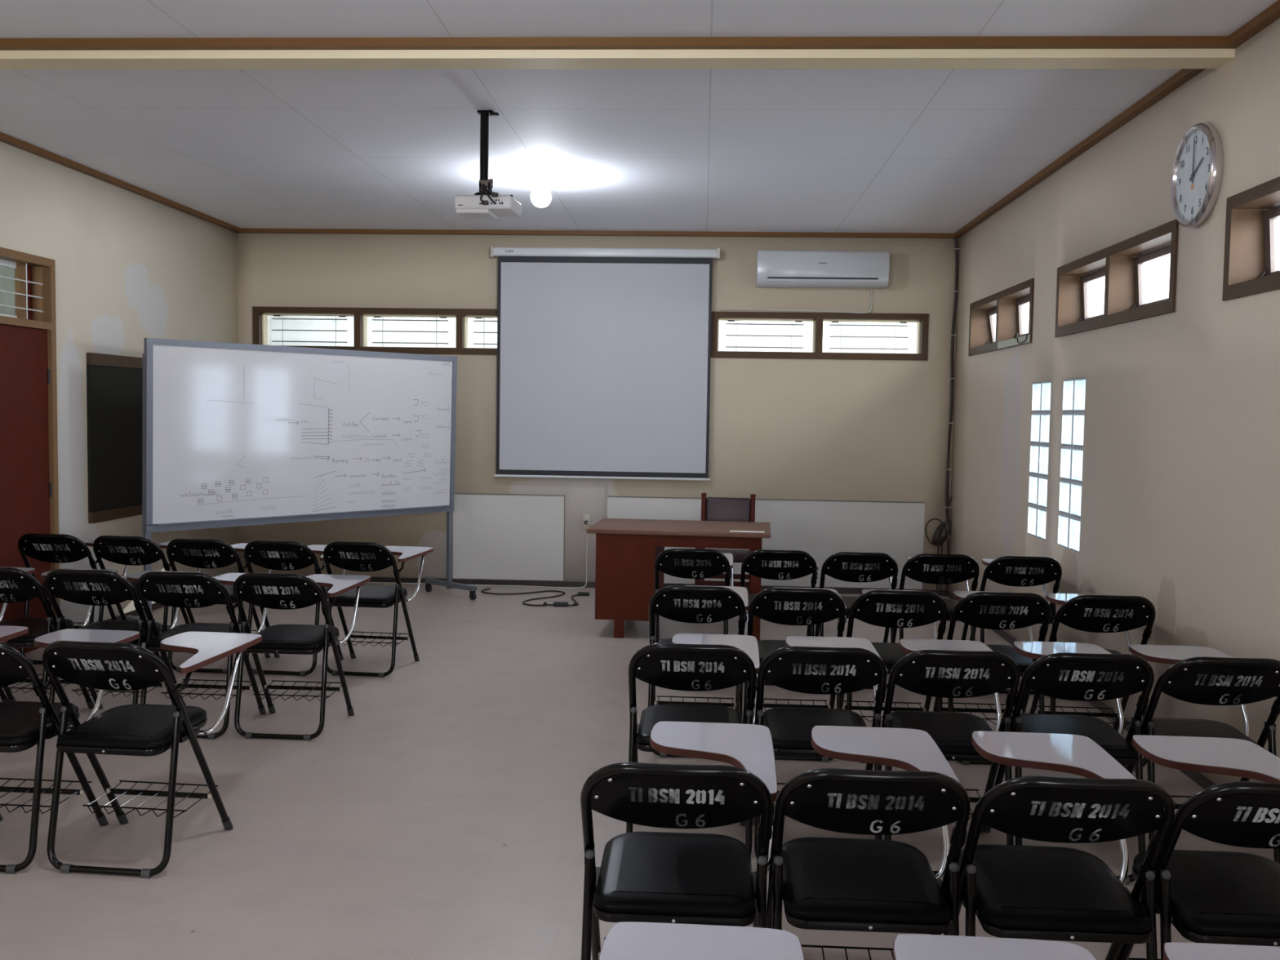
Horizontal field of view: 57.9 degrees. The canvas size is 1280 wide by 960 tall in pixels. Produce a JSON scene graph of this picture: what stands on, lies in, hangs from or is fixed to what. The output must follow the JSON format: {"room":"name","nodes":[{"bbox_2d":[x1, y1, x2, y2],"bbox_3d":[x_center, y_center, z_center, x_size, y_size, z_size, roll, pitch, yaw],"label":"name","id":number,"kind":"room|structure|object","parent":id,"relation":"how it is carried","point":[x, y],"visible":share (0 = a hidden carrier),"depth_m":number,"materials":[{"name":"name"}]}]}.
{"room":"classroom","nodes":[
{"label":"classroom","id":0,"kind":"room"},
{"bbox_2d":[0,266,15,315],"bbox_3d":[-6.096,-0.511,7.326,0.100,3.320,10.000,1,3,3],"label":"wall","id":1,"kind":"structure","parent":0,"point":[6,284],"depth_m":10.67,"materials":[{"name":"paint"}]},
{"bbox_2d":[0,141,239,626],"bbox_3d":[-4.022,-0.283,3.675,0.160,3.113,13.322,1,3,3],"label":"wall","id":2,"kind":"structure","parent":0,"point":[131,268],"depth_m":7.98,"materials":[{"name":"beige paint"}]},
{"bbox_2d":[0,247,59,653],"bbox_3d":[-3.844,-0.142,6.933,0.172,2.460,0.980,1,3,3],"label":"door","id":3,"kind":"structure","parent":2,"relation":"in","point":[29,498],"depth_m":7.14,"materials":[{"name":"brown wood"}]},
{"bbox_2d":[86,352,142,523],"bbox_3d":[-3.669,-0.319,8.473,0.030,1.150,1.370,1,3,3],"label":"chalkboard","id":4,"kind":"object","parent":2,"relation":"attached to","point":[114,383],"visible":0.64,"depth_m":8.10,"materials":[{"name":"black paint"}]},
{"bbox_2d":[0,132,240,232],"bbox_3d":[-3.668,-2.053,7.702,0.050,0.036,4.952,1,3,3],"label":"trim","id":5,"kind":"structure","parent":2,"relation":"attached to","point":[4,138],"depth_m":7.91,"materials":[{"name":"brown wood"}]},
{"bbox_2d":[105,602,164,620],"bbox_3d":[-3.962,1.249,3.756,0.008,0.048,13.314,1,3,3],"label":"baseboard","id":6,"kind":"structure","parent":2,"relation":"attached to","point":[155,606],"depth_m":8.49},
{"bbox_2d":[237,233,958,590],"bbox_3d":[-0.436,-0.608,10.223,6.607,3.113,0.160,1,3,3],"label":"wall","id":7,"kind":"structure","parent":0,"point":[780,428],"depth_m":10.08,"materials":[{"name":"beige paint"}]},
{"bbox_2d":[253,306,497,355],"bbox_3d":[-2.035,-1.315,10.264,2.785,0.399,0.172,1,3,3],"label":"window","id":8,"kind":"structure","parent":7,"relation":"in","point":[260,314],"depth_m":10.21,"materials":[{"name":"brown paint"}]},
{"bbox_2d":[271,315,347,346],"bbox_3d":[-2.952,-1.331,10.340,0.684,0.277,0.010,1,3,3],"label":"grille","id":9,"kind":"object","parent":8,"relation":"attached to","point":[335,319],"depth_m":10.33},
{"bbox_2d":[372,315,448,347],"bbox_3d":[-2.044,-1.314,10.291,0.684,0.277,0.010,1,3,3],"label":"grille","id":10,"kind":"object","parent":8,"relation":"attached to","point":[441,317],"depth_m":10.29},
{"bbox_2d":[473,317,497,344],"bbox_3d":[-1.136,-1.297,10.243,0.684,0.277,0.010,1,3,3],"label":"grille","id":11,"kind":"object","parent":8,"relation":"attached to","point":[475,317],"depth_m":10.25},
{"bbox_2d":[453,493,564,581],"bbox_3d":[-1.162,0.503,10.240,0.993,0.760,0.012,1,3,3],"label":"whiteboard","id":12,"kind":"object","parent":7,"relation":"attached to","point":[496,536],"depth_m":10.24,"materials":[{"name":"white plastic"}]},
{"bbox_2d":[582,513,592,529],"bbox_3d":[-0.460,0.363,10.170,0.087,0.136,0.059,1,3,3],"label":"wall socket","id":13,"kind":"object","parent":7,"relation":"attached to","point":[586,521],"visible":0.74,"depth_m":10.14,"materials":[{"name":"plastic"}]},
{"bbox_2d":[237,228,959,238],"bbox_3d":[-0.418,-2.138,10.029,6.287,0.036,0.050,1,3,3],"label":"trim","id":14,"kind":"structure","parent":7,"relation":"attached to","point":[331,231],"depth_m":10.01,"materials":[{"name":"brown wood"}]},
{"bbox_2d":[490,246,719,515],"bbox_3d":[-0.319,-0.847,10.071,1.980,2.321,0.103,1,3,3],"label":"projection screen","id":15,"kind":"object","parent":7,"relation":"attached to","point":[604,354],"visible":1,"depth_m":10.03,"materials":[{"name":"white fabric"}]},
{"bbox_2d":[304,575,947,595],"bbox_3d":[-0.464,0.927,10.228,6.287,0.048,0.008,1,3,3],"label":"baseboard","id":16,"kind":"structure","parent":7,"relation":"attached to","point":[492,582],"depth_m":10.25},
{"bbox_2d":[606,495,924,589],"bbox_3d":[1.082,0.545,10.120,2.761,0.760,0.012,1,3,3],"label":"whiteboard","id":17,"kind":"object","parent":7,"relation":"attached to","point":[821,529],"depth_m":10.08,"materials":[{"name":"white plastic"}]},
{"bbox_2d":[720,250,889,313],"bbox_3d":[1.400,-1.696,9.894,1.415,0.520,0.171,1,3,3],"label":"air conditioner","id":18,"kind":"object","parent":7,"relation":"attached to","point":[775,268],"visible":1,"depth_m":9.81,"materials":[{"name":"plastic"}]},
{"bbox_2d":[711,311,928,360],"bbox_3d":[1.099,-1.257,10.096,2.767,0.399,0.172,1,3,3],"label":"window","id":19,"kind":"structure","parent":7,"relation":"in","point":[922,320],"depth_m":10.00,"materials":[{"name":"brown paint"}]},
{"bbox_2d":[725,320,804,348],"bbox_3d":[1.090,-1.256,10.124,0.678,0.277,0.010,1,3,3],"label":"grille","id":20,"kind":"object","parent":19,"relation":"attached to","point":[796,321],"depth_m":10.12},
{"bbox_2d":[829,321,908,352],"bbox_3d":[1.992,-1.239,10.075,0.678,0.277,0.010,1,3,3],"label":"grille","id":21,"kind":"object","parent":19,"relation":"attached to","point":[895,337],"depth_m":10.07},
{"bbox_2d":[924,238,959,590],"bbox_3d":[2.607,-0.553,9.938,0.256,3.021,0.058,1,3,3],"label":"cable bundle","id":22,"kind":"object","parent":7,"relation":"attached to","point":[940,542],"visible":0.95,"depth_m":9.95,"materials":[{"name":"black plastic"}]},
{"bbox_2d":[0,582,1274,959],"bbox_3d":[-0.828,1.381,3.596,6.607,0.100,13.642,1,3,3],"label":"floor","id":23,"kind":"structure","parent":0,"point":[441,819],"depth_m":4.50,"materials":[{"name":"tile"}]},
{"bbox_2d":[0,625,28,643],"bbox_3d":[-2.623,0.878,4.165,0.467,0.797,0.771,1,3,3],"label":"folding chair","id":24,"kind":"object","parent":23,"relation":"on","point":[6,633],"visible":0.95,"depth_m":4.42,"materials":[{"name":"grey paint"}]},
{"bbox_2d":[0,567,35,701],"bbox_3d":[-3.436,0.772,5.774,0.467,0.797,0.771,1,3,3],"label":"folding chair","id":25,"kind":"object","parent":23,"relation":"on","point":[29,571],"visible":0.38,"depth_m":5.89,"materials":[{"name":"grey paint"}]},
{"bbox_2d":[0,567,117,708],"bbox_3d":[-2.992,0.780,5.750,0.467,0.797,0.771,1,3,3],"label":"folding chair","id":26,"kind":"object","parent":23,"relation":"on","point":[16,585],"visible":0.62,"depth_m":5.48,"materials":[{"name":"grey paint"}]},
{"bbox_2d":[0,628,139,874],"bbox_3d":[-2.172,0.888,4.112,0.467,0.797,0.771,1,3,4],"label":"folding chair","id":27,"kind":"object","parent":23,"relation":"on","point":[24,725],"visible":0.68,"depth_m":3.93,"materials":[{"name":"grey paint"}]},
{"bbox_2d":[17,533,128,664],"bbox_3d":[-3.439,0.692,7.153,0.467,0.797,0.771,1,3,3],"label":"folding chair","id":28,"kind":"object","parent":23,"relation":"on","point":[49,548],"visible":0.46,"depth_m":6.84,"materials":[{"name":"grey paint"}]},
{"bbox_2d":[44,568,200,709],"bbox_3d":[-2.540,0.789,5.715,0.467,0.797,0.771,1,3,4],"label":"folding chair","id":29,"kind":"object","parent":23,"relation":"on","point":[84,587],"visible":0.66,"depth_m":5.43,"materials":[{"name":"grey paint"}]},
{"bbox_2d":[93,535,201,661],"bbox_3d":[-2.959,0.702,7.096,0.467,0.797,0.771,1,3,6],"label":"folding chair","id":30,"kind":"object","parent":23,"relation":"on","point":[124,550],"visible":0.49,"depth_m":6.79,"materials":[{"name":"grey paint"}]},
{"bbox_2d":[42,631,262,878],"bbox_3d":[-1.707,0.896,4.097,0.467,0.797,0.771,1,3,6],"label":"folding chair","id":31,"kind":"object","parent":23,"relation":"on","point":[145,730],"visible":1,"depth_m":3.85,"materials":[{"name":"grey paint"}]},
{"bbox_2d":[137,571,266,739],"bbox_3d":[-2.096,0.798,5.687,0.467,0.797,0.771,1,3,4],"label":"folding chair","id":32,"kind":"object","parent":23,"relation":"on","point":[175,589],"visible":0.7,"depth_m":5.41,"materials":[{"name":"grey paint"}]},
{"bbox_2d":[166,538,271,674],"bbox_3d":[-2.499,0.714,7.013,0.467,0.797,0.771,1,3,5],"label":"folding chair","id":33,"kind":"object","parent":23,"relation":"on","point":[206,553],"visible":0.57,"depth_m":6.71,"materials":[{"name":"grey paint"}]},
{"bbox_2d":[244,540,345,676],"bbox_3d":[-2.039,0.723,6.984,0.467,0.797,0.771,1,3,5],"label":"folding chair","id":34,"kind":"object","parent":23,"relation":"on","point":[268,554],"visible":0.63,"depth_m":6.68,"materials":[{"name":"grey paint"}]},
{"bbox_2d":[125,337,476,629],"bbox_3d":[-2.412,0.018,8.628,0.630,1.988,2.622,4,4,41],"label":"whiteboard","id":35,"kind":"object","parent":23,"relation":"on","point":[234,434],"visible":0.94,"depth_m":8.42,"materials":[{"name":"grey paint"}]},
{"bbox_2d":[233,573,370,741],"bbox_3d":[-1.651,0.804,5.688,0.467,0.797,0.771,1,3,4],"label":"folding chair","id":36,"kind":"object","parent":23,"relation":"on","point":[267,590],"visible":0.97,"depth_m":5.43,"materials":[{"name":"black leather"}]},
{"bbox_2d":[323,541,433,677],"bbox_3d":[-1.574,0.730,6.985,0.467,0.797,0.771,1,3,7],"label":"folding chair","id":37,"kind":"object","parent":23,"relation":"on","point":[350,556],"visible":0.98,"depth_m":6.71,"materials":[{"name":"grey paint"}]},
{"bbox_2d":[367,529,587,588],"bbox_3d":[-1.616,0.675,10.233,2.305,0.516,0.095,1,3,3],"label":"cable conduit","id":38,"kind":"object","parent":23,"relation":"on","point":[586,530],"visible":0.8,"depth_m":10.21,"materials":[{"name":"white plastic"}]},
{"bbox_2d":[480,587,589,606],"bbox_3d":[-0.905,0.964,9.611,0.940,0.032,0.812,1,3,3],"label":"power cord","id":39,"kind":"object","parent":23,"relation":"on","point":[580,593],"visible":1,"depth_m":9.65,"materials":[{"name":"rubber"}]},
{"bbox_2d":[580,721,777,959],"bbox_3d":[0.107,0.994,2.902,0.467,0.797,0.771,1,3,3],"label":"folding chair","id":40,"kind":"object","parent":23,"relation":"on","point":[644,877],"visible":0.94,"depth_m":2.65,"materials":[{"name":"grey paint"}]},
{"bbox_2d":[586,518,770,640],"bbox_3d":[0.295,0.697,8.270,1.250,0.756,0.830,1,3,6],"label":"desk","id":41,"kind":"object","parent":23,"relation":"on","point":[627,550],"depth_m":7.93,"materials":[{"name":"brown wood"}]},
{"bbox_2d":[626,633,759,855],"bbox_3d":[0.202,0.919,4.214,0.467,0.797,0.771,1,3,3],"label":"folding chair","id":42,"kind":"object","parent":23,"relation":"on","point":[692,662],"visible":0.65,"depth_m":3.93,"materials":[{"name":"grey paint"}]},
{"bbox_2d":[654,548,733,643],"bbox_3d":[0.324,0.764,6.907,0.467,0.797,0.771,1,3,3],"label":"folding chair","id":43,"kind":"object","parent":23,"relation":"on","point":[686,563],"visible":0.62,"depth_m":6.59,"materials":[{"name":"black metal"}]},
{"bbox_2d":[648,585,748,757],"bbox_3d":[0.282,0.846,5.494,0.467,0.797,0.771,1,3,3],"label":"folding chair","id":44,"kind":"object","parent":23,"relation":"on","point":[695,604],"visible":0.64,"depth_m":5.19,"materials":[{"name":"grey paint"}]},
{"bbox_2d":[599,921,804,959],"bbox_3d":[0.013,1.067,1.611,0.467,0.797,0.771,1,3,3],"label":"folding chair","id":45,"kind":"object","parent":23,"relation":"on","point":[625,940],"visible":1,"depth_m":1.90,"materials":[{"name":"grey paint"}]},
{"bbox_2d":[694,492,755,594],"bbox_3d":[0.672,0.579,9.004,0.482,0.922,0.538,1,3,6],"label":"wooden armchair","id":46,"kind":"object","parent":23,"relation":"on","point":[713,508],"visible":0.3,"depth_m":9.19,"materials":[{"name":"red wood"}]},
{"bbox_2d":[737,549,818,685],"bbox_3d":[0.821,0.772,6.910,0.467,0.797,0.771,1,3,3],"label":"folding chair","id":47,"kind":"object","parent":23,"relation":"on","point":[781,565],"visible":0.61,"depth_m":6.59,"materials":[{"name":"grey paint"}]},
{"bbox_2d":[742,586,846,762],"bbox_3d":[0.729,0.854,5.478,0.467,0.797,0.771,1,3,3],"label":"folding chair","id":48,"kind":"object","parent":23,"relation":"on","point":[777,605],"visible":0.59,"depth_m":5.18,"materials":[{"name":"grey paint"}]},
{"bbox_2d":[751,635,887,870],"bbox_3d":[0.639,0.927,4.197,0.467,0.797,0.771,1,3,3],"label":"folding chair","id":49,"kind":"object","parent":23,"relation":"on","point":[808,664],"visible":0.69,"depth_m":3.91,"materials":[{"name":"grey paint"}]},
{"bbox_2d":[814,551,897,688],"bbox_3d":[1.272,0.782,6.861,0.467,0.797,0.771,1,3,3],"label":"folding chair","id":50,"kind":"object","parent":23,"relation":"on","point":[849,566],"visible":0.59,"depth_m":6.55,"materials":[{"name":"grey paint"}]},
{"bbox_2d":[766,725,970,959],"bbox_3d":[0.544,1.002,2.882,0.467,0.797,0.771,1,3,3],"label":"folding chair","id":51,"kind":"object","parent":23,"relation":"on","point":[821,883],"visible":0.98,"depth_m":2.62,"materials":[{"name":"grey paint"}]},
{"bbox_2d":[841,589,947,763],"bbox_3d":[1.177,0.862,5.457,0.467,0.797,0.771,1,3,3],"label":"folding chair","id":52,"kind":"object","parent":23,"relation":"on","point":[888,608],"visible":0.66,"depth_m":5.15,"materials":[{"name":"grey paint"}]},
{"bbox_2d":[894,553,979,642],"bbox_3d":[1.724,0.790,6.839,0.467,0.797,0.771,1,3,3],"label":"folding chair","id":53,"kind":"object","parent":23,"relation":"on","point":[928,568],"visible":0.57,"depth_m":6.52,"materials":[{"name":"grey paint"}]},
{"bbox_2d":[880,638,1020,877],"bbox_3d":[1.078,0.935,4.174,0.467,0.797,0.771,1,3,3],"label":"folding chair","id":54,"kind":"object","parent":23,"relation":"on","point":[935,668],"visible":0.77,"depth_m":3.89,"materials":[{"name":"grey paint"}]},
{"bbox_2d":[933,591,1050,764],"bbox_3d":[1.633,0.869,5.454,0.467,0.797,0.771,1,3,3],"label":"folding chair","id":55,"kind":"object","parent":23,"relation":"on","point":[987,610],"visible":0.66,"depth_m":5.15,"materials":[{"name":"grey paint"}]},
{"bbox_2d":[893,933,1096,959],"bbox_3d":[0.485,1.077,1.581,0.467,0.797,0.771,1,3,3],"label":"folding chair","id":56,"kind":"object","parent":23,"relation":"on","point":[905,946],"visible":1,"depth_m":1.90,"materials":[{"name":"grey paint"}]},
{"bbox_2d":[969,555,1062,694],"bbox_3d":[2.172,0.799,6.793,0.467,0.797,0.771,1,3,3],"label":"folding chair","id":57,"kind":"object","parent":23,"relation":"on","point":[1010,571],"visible":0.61,"depth_m":6.47,"materials":[{"name":"grey paint"}]},
{"bbox_2d":[943,731,1174,959],"bbox_3d":[0.979,1.010,2.850,0.467,0.797,0.771,1,3,3],"label":"folding chair","id":58,"kind":"object","parent":23,"relation":"on","point":[1015,891],"visible":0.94,"depth_m":2.59,"materials":[{"name":"grey paint"}]},
{"bbox_2d":[982,640,1154,885],"bbox_3d":[1.517,0.942,4.162,0.467,0.797,0.771,1,3,3],"label":"folding chair","id":59,"kind":"object","parent":23,"relation":"on","point":[1068,671],"visible":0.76,"depth_m":3.88,"materials":[{"name":"grey paint"}]},
{"bbox_2d":[1029,593,1155,771],"bbox_3d":[2.082,0.878,5.417,0.467,0.797,0.771,1,3,3],"label":"folding chair","id":60,"kind":"object","parent":23,"relation":"on","point":[1093,613],"visible":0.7,"depth_m":5.11,"materials":[{"name":"grey paint"}]},
{"bbox_2d":[1117,735,1279,959],"bbox_3d":[1.416,1.018,2.835,0.467,0.797,0.771,1,3,3],"label":"folding chair","id":61,"kind":"object","parent":23,"relation":"on","point":[1208,896],"visible":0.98,"depth_m":2.62,"materials":[{"name":"grey paint"}]},
{"bbox_2d":[1125,644,1279,863],"bbox_3d":[1.954,0.951,4.129,0.467,0.797,0.771,1,3,3],"label":"folding chair","id":62,"kind":"object","parent":23,"relation":"on","point":[1200,675],"visible":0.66,"depth_m":3.85,"materials":[{"name":"grey paint"}]},
{"bbox_2d":[1163,942,1279,959],"bbox_3d":[0.927,1.084,1.566,0.467,0.797,0.771,1,3,3],"label":"folding chair","id":63,"kind":"object","parent":23,"relation":"on","point":[1173,950],"visible":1,"depth_m":1.90,"materials":[{"name":"grey paint"}]},
{"bbox_2d":[0,0,1278,233],"bbox_3d":[-0.776,-1.976,3.401,6.607,0.400,13.642,1,3,3],"label":"ceiling","id":64,"kind":"structure","parent":0,"point":[802,150],"depth_m":6.16,"materials":[{"name":"white paint"}]},
{"bbox_2d":[454,110,521,219],"bbox_3d":[-0.802,-1.664,6.116,0.304,0.539,0.322,1,3,7],"label":"projector","id":65,"kind":"object","parent":64,"relation":"hanging from","point":[485,204],"visible":1,"depth_m":6.05,"materials":[{"name":"white plastic"}]},
{"bbox_2d":[530,173,551,207],"bbox_3d":[-0.655,-1.915,7.670,0.137,0.215,0.137,1,3,3],"label":"ceiling lamp","id":66,"kind":"object","parent":64,"relation":"attached to","point":[540,196],"visible":1,"depth_m":7.63,"materials":[{"name":"white glass"}]},
{"bbox_2d":[0,48,1235,69],"bbox_3d":[-0.694,-1.831,4.991,6.287,0.071,0.155,1,3,3],"label":"ceiling beam","id":67,"kind":"structure","parent":64,"relation":"attached to","point":[733,58],"depth_m":4.93,"materials":[{"name":"paint"}]},
{"bbox_2d":[947,17,1279,785],"bbox_3d":[2.415,-0.163,3.331,0.160,3.113,13.322,1,3,3],"label":"wall","id":68,"kind":"structure","parent":0,"point":[1180,503],"depth_m":5.53,"materials":[{"name":"beige paint"}]},
{"bbox_2d":[0,35,1228,50],"bbox_3d":[-0.699,-1.843,4.888,6.187,0.036,0.050,1,3,3],"label":"trim","id":69,"kind":"structure","parent":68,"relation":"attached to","point":[1031,42],"depth_m":4.84,"materials":[{"name":"brown wood"}]},
{"bbox_2d":[968,278,1034,355],"bbox_3d":[2.714,-1.162,8.478,0.216,0.420,1.780,1,3,3],"label":"window","id":70,"kind":"structure","parent":68,"relation":"in","point":[1007,304],"depth_m":8.45,"materials":[{"name":"brown paint"}]},
{"bbox_2d":[1027,380,1051,540],"bbox_3d":[2.603,-0.128,7.417,0.091,1.007,0.432,1,3,3],"label":"window","id":71,"kind":"structure","parent":68,"relation":"in","point":[1041,400],"depth_m":7.44,"materials":[{"name":"white glass"}]},
{"bbox_2d":[1057,377,1085,552],"bbox_3d":[2.567,-0.091,6.766,0.091,1.007,0.433,1,3,3],"label":"window","id":72,"kind":"structure","parent":68,"relation":"in","point":[1074,389],"depth_m":6.79,"materials":[{"name":"white glass"}]},
{"bbox_2d":[954,68,1205,237],"bbox_3d":[2.559,-1.937,7.369,0.050,0.036,4.952,1,3,3],"label":"trim","id":73,"kind":"structure","parent":68,"relation":"attached to","point":[1184,75],"depth_m":6.35,"materials":[{"name":"brown wood"}]},
{"bbox_2d":[946,591,1216,789],"bbox_3d":[2.307,1.366,3.420,0.008,0.048,13.314,1,3,3],"label":"baseboard","id":74,"kind":"structure","parent":68,"relation":"attached to","point":[1197,777],"depth_m":5.98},
{"bbox_2d":[1054,218,1178,337],"bbox_3d":[2.594,-1.030,6.173,0.204,0.420,1.780,1,3,3],"label":"window","id":75,"kind":"structure","parent":68,"relation":"in","point":[1122,263],"depth_m":6.14,"materials":[{"name":"brown paint"}]},
{"bbox_2d":[1170,122,1223,227],"bbox_3d":[2.421,-1.325,5.038,0.055,0.444,0.444,1,3,3],"label":"wall clock","id":76,"kind":"object","parent":68,"relation":"attached to","point":[1197,168],"visible":1,"depth_m":5.00,"materials":[{"name":"white plastic"}]},
{"bbox_2d":[1222,176,1279,301],"bbox_3d":[2.469,-0.899,3.890,0.204,0.420,1.780,1,3,3],"label":"window","id":77,"kind":"structure","parent":68,"relation":"in","point":[1251,260],"depth_m":4.72,"materials":[{"name":"brown paint"}]},
{"bbox_2d":[1222,0,1279,48],"bbox_3d":[2.194,-1.553,0.676,0.050,0.036,8.165,1,3,3],"label":"trim","id":78,"kind":"structure","parent":68,"relation":"attached to","point":[1270,15],"depth_m":4.50,"materials":[{"name":"brown wood"}]},
{"bbox_3d":[0.246,1.431,5.084,32.000,0.100,38.000,1,3,3],"label":"ground","id":79,"kind":"structure","parent":0,"visible":0},
{"bbox_2d":[267,254,1170,353],"bbox_3d":[-0.308,-1.218,12.408,12.287,4.320,0.200,1,3,3],"label":"wall","id":80,"kind":"structure","parent":79,"relation":"on","point":[1157,272],"depth_m":12.21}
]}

